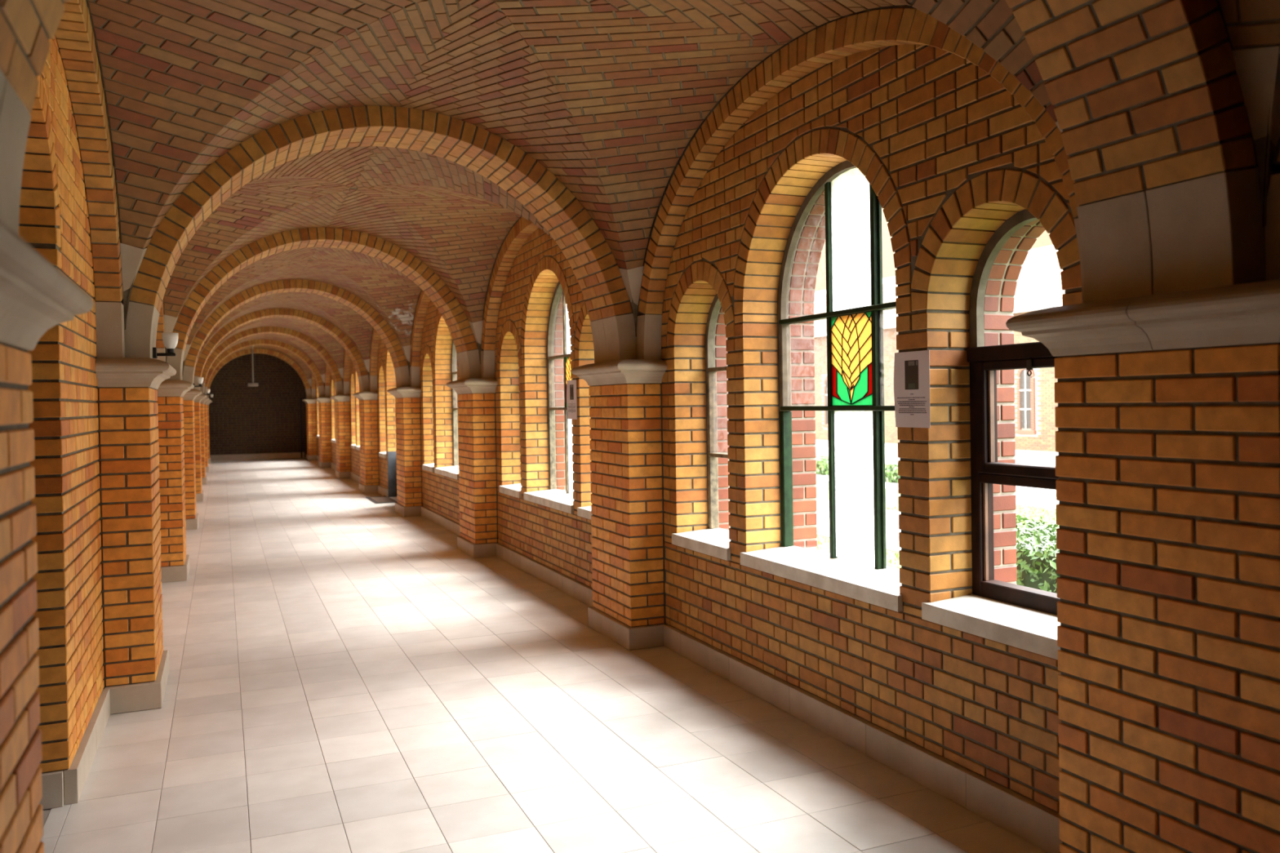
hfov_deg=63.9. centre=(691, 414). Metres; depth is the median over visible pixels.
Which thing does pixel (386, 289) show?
ceiling
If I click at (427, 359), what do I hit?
window
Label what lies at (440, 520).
baseboard
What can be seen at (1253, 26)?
ceiling
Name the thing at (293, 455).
baseboard
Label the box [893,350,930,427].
notice
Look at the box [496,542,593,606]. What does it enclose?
baseboard
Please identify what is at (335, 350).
ceiling
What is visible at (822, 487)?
lawn
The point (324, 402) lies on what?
pillar
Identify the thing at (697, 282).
window
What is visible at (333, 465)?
baseboard
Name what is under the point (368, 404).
pillar
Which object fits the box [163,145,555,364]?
ceiling
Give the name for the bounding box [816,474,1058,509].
path
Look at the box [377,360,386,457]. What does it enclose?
window
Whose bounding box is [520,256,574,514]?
window
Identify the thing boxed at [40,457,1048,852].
floor
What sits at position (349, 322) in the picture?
ceiling
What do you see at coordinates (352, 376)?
window
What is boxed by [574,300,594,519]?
window
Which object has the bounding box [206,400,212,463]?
pillar
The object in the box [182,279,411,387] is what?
arch
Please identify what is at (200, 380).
wall lamp
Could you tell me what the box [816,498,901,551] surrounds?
path
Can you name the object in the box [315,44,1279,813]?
wall
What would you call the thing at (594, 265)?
arch
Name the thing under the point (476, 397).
pillar
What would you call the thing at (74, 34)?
wall
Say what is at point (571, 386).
photo
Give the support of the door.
in the wall at (936, 121)
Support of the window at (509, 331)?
in the wall at (936, 121)
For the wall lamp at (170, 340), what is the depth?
5.30 m
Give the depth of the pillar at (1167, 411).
2.59 m
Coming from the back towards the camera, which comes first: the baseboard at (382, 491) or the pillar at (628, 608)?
the baseboard at (382, 491)
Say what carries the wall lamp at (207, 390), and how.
attached to the arch at (310, 342)
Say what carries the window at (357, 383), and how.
in the wall at (936, 121)
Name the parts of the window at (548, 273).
sill, pane, pane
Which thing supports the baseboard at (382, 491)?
attached to the wall at (936, 121)
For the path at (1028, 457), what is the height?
0.012 m
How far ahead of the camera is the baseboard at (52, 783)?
3.76 m
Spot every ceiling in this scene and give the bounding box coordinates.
[86,0,1062,336]
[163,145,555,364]
[182,246,421,377]
[195,291,373,382]
[208,316,344,387]
[216,333,325,388]
[222,345,311,393]
[1217,0,1279,239]
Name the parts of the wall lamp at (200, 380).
lamp shade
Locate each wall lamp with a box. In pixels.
[152,332,178,358]
[192,377,203,387]
[203,388,210,395]
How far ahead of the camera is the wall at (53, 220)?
3.83 m
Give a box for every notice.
[566,379,577,419]
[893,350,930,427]
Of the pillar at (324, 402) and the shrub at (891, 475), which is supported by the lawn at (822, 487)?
the shrub at (891, 475)
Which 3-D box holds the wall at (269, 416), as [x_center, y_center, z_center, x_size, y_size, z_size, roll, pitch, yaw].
[-12.606,-0.434,29.450,3.949,3.450,0.350,-1,1,-25]
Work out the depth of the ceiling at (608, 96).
4.60 m
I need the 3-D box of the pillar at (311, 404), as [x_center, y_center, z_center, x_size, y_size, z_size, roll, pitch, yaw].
[-10.693,0.414,28.677,0.317,1.712,0.874,-1,1,-25]
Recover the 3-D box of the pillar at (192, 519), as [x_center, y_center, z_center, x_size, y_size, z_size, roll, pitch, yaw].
[-6.248,0.541,12.717,0.317,1.712,0.874,-1,1,-25]
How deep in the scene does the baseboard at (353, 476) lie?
20.14 m
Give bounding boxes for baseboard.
[39,770,64,809]
[63,688,110,804]
[210,452,304,461]
[330,462,337,470]
[350,471,360,483]
[377,485,388,497]
[420,506,460,536]
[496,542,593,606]
[663,624,1062,852]
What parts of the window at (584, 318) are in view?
sill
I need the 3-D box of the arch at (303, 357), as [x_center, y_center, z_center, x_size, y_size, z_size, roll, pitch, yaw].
[-10.201,-1.094,24.394,2.924,1.399,0.460,-1,1,-25]
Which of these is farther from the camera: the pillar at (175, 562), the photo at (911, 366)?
the pillar at (175, 562)
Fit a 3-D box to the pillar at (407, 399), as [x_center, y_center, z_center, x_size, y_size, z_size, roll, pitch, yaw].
[-3.867,0.491,13.810,0.317,1.712,0.874,-1,1,-25]
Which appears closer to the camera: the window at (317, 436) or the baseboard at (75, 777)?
the baseboard at (75, 777)
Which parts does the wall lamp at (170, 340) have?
wall plate, arm, lamp shade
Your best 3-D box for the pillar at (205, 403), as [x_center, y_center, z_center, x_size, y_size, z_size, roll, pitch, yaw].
[-11.368,0.484,23.867,0.317,1.712,0.874,-1,1,-25]
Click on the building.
(1038, 286)
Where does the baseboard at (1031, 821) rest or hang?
attached to the wall at (936, 121)
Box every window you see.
[316,385,319,438]
[330,375,334,442]
[350,368,355,448]
[355,368,359,450]
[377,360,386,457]
[421,345,434,472]
[433,311,459,479]
[497,320,521,497]
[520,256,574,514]
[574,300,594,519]
[666,261,734,560]
[733,128,911,612]
[911,168,1081,659]
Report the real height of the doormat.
0.018 m
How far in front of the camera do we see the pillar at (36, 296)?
1.70 m
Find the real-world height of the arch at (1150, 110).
1.399 m
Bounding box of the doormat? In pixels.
[365,495,397,503]
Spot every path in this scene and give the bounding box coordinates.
[815,440,1057,494]
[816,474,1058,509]
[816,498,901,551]
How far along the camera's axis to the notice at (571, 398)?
7.67 m
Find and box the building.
[813,208,1064,452]
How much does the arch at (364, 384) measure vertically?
1.399 m
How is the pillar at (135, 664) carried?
on the floor
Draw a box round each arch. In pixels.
[0,0,1279,302]
[120,105,644,363]
[166,226,483,380]
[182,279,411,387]
[193,307,369,391]
[200,326,344,395]
[204,339,325,396]
[206,348,311,398]
[311,4,1279,398]
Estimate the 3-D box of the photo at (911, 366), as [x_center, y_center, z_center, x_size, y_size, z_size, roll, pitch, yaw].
[0.835,-0.150,3.893,0.001,0.111,0.084,-1,1,-25]
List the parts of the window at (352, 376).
sill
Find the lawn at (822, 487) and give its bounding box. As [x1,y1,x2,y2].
[816,480,1058,568]
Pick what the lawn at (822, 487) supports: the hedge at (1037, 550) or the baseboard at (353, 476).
the hedge at (1037, 550)
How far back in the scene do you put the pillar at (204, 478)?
19.85 m
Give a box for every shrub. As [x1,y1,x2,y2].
[815,454,828,475]
[884,462,900,483]
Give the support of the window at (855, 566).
in the wall at (936, 121)
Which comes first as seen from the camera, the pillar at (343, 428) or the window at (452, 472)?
the window at (452, 472)
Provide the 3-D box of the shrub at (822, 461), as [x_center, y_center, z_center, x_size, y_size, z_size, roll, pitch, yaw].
[2.899,1.091,21.811,1.347,0.442,1.763,-1,1,-25]
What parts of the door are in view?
lining plate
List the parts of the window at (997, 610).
sill, hopper sash, rail, rail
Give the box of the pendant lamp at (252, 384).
[248,345,257,386]
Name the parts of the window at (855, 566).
sill, glass, glass, glass, glass, glass, glass, glass, glass, glass, glass, glass, glass, glass, glass, pane, glass, glass, glass, pane, glass, glass, glass, sill, glass, glass, glass, glass, glass, glass, glass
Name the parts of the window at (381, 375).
sill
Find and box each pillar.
[0,219,93,852]
[94,357,176,714]
[155,379,194,582]
[182,388,201,529]
[193,393,206,502]
[200,396,208,484]
[203,399,210,472]
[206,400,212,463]
[302,398,317,460]
[314,396,332,467]
[329,394,351,478]
[352,391,379,493]
[386,386,422,516]
[446,377,497,558]
[570,359,666,650]
[1005,279,1279,852]
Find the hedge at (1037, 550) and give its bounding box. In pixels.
[1015,515,1059,593]
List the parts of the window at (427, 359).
sill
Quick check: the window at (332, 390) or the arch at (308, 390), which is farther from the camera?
the arch at (308, 390)
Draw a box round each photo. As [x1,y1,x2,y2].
[569,384,573,399]
[904,360,918,389]
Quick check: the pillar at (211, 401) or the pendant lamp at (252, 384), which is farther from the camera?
the pillar at (211, 401)
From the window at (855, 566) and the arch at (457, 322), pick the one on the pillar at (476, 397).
the arch at (457, 322)
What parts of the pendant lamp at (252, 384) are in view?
rod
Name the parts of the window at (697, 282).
sill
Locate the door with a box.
[385,346,397,501]
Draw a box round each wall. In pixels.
[18,0,115,800]
[54,0,165,361]
[208,353,306,457]
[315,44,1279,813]
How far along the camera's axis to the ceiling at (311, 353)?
23.88 m
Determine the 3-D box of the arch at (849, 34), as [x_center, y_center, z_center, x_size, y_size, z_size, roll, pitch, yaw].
[-3.799,-1.027,13.833,0.116,1.325,32.256,-1,1,-25]
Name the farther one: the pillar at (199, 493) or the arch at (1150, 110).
the pillar at (199, 493)
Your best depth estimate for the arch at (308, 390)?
28.06 m
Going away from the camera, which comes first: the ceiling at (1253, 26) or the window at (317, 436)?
the ceiling at (1253, 26)
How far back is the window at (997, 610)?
3.78 m
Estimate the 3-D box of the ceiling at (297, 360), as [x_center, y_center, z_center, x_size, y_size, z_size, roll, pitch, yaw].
[-11.055,-1.117,26.252,2.808,1.375,3.730,-1,1,-25]
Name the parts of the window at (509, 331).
sill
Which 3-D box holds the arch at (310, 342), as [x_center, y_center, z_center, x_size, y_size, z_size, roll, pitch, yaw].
[-8.495,-1.075,20.678,2.924,1.399,0.460,-1,1,-25]
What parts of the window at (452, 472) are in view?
sill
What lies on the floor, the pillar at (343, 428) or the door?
the pillar at (343, 428)

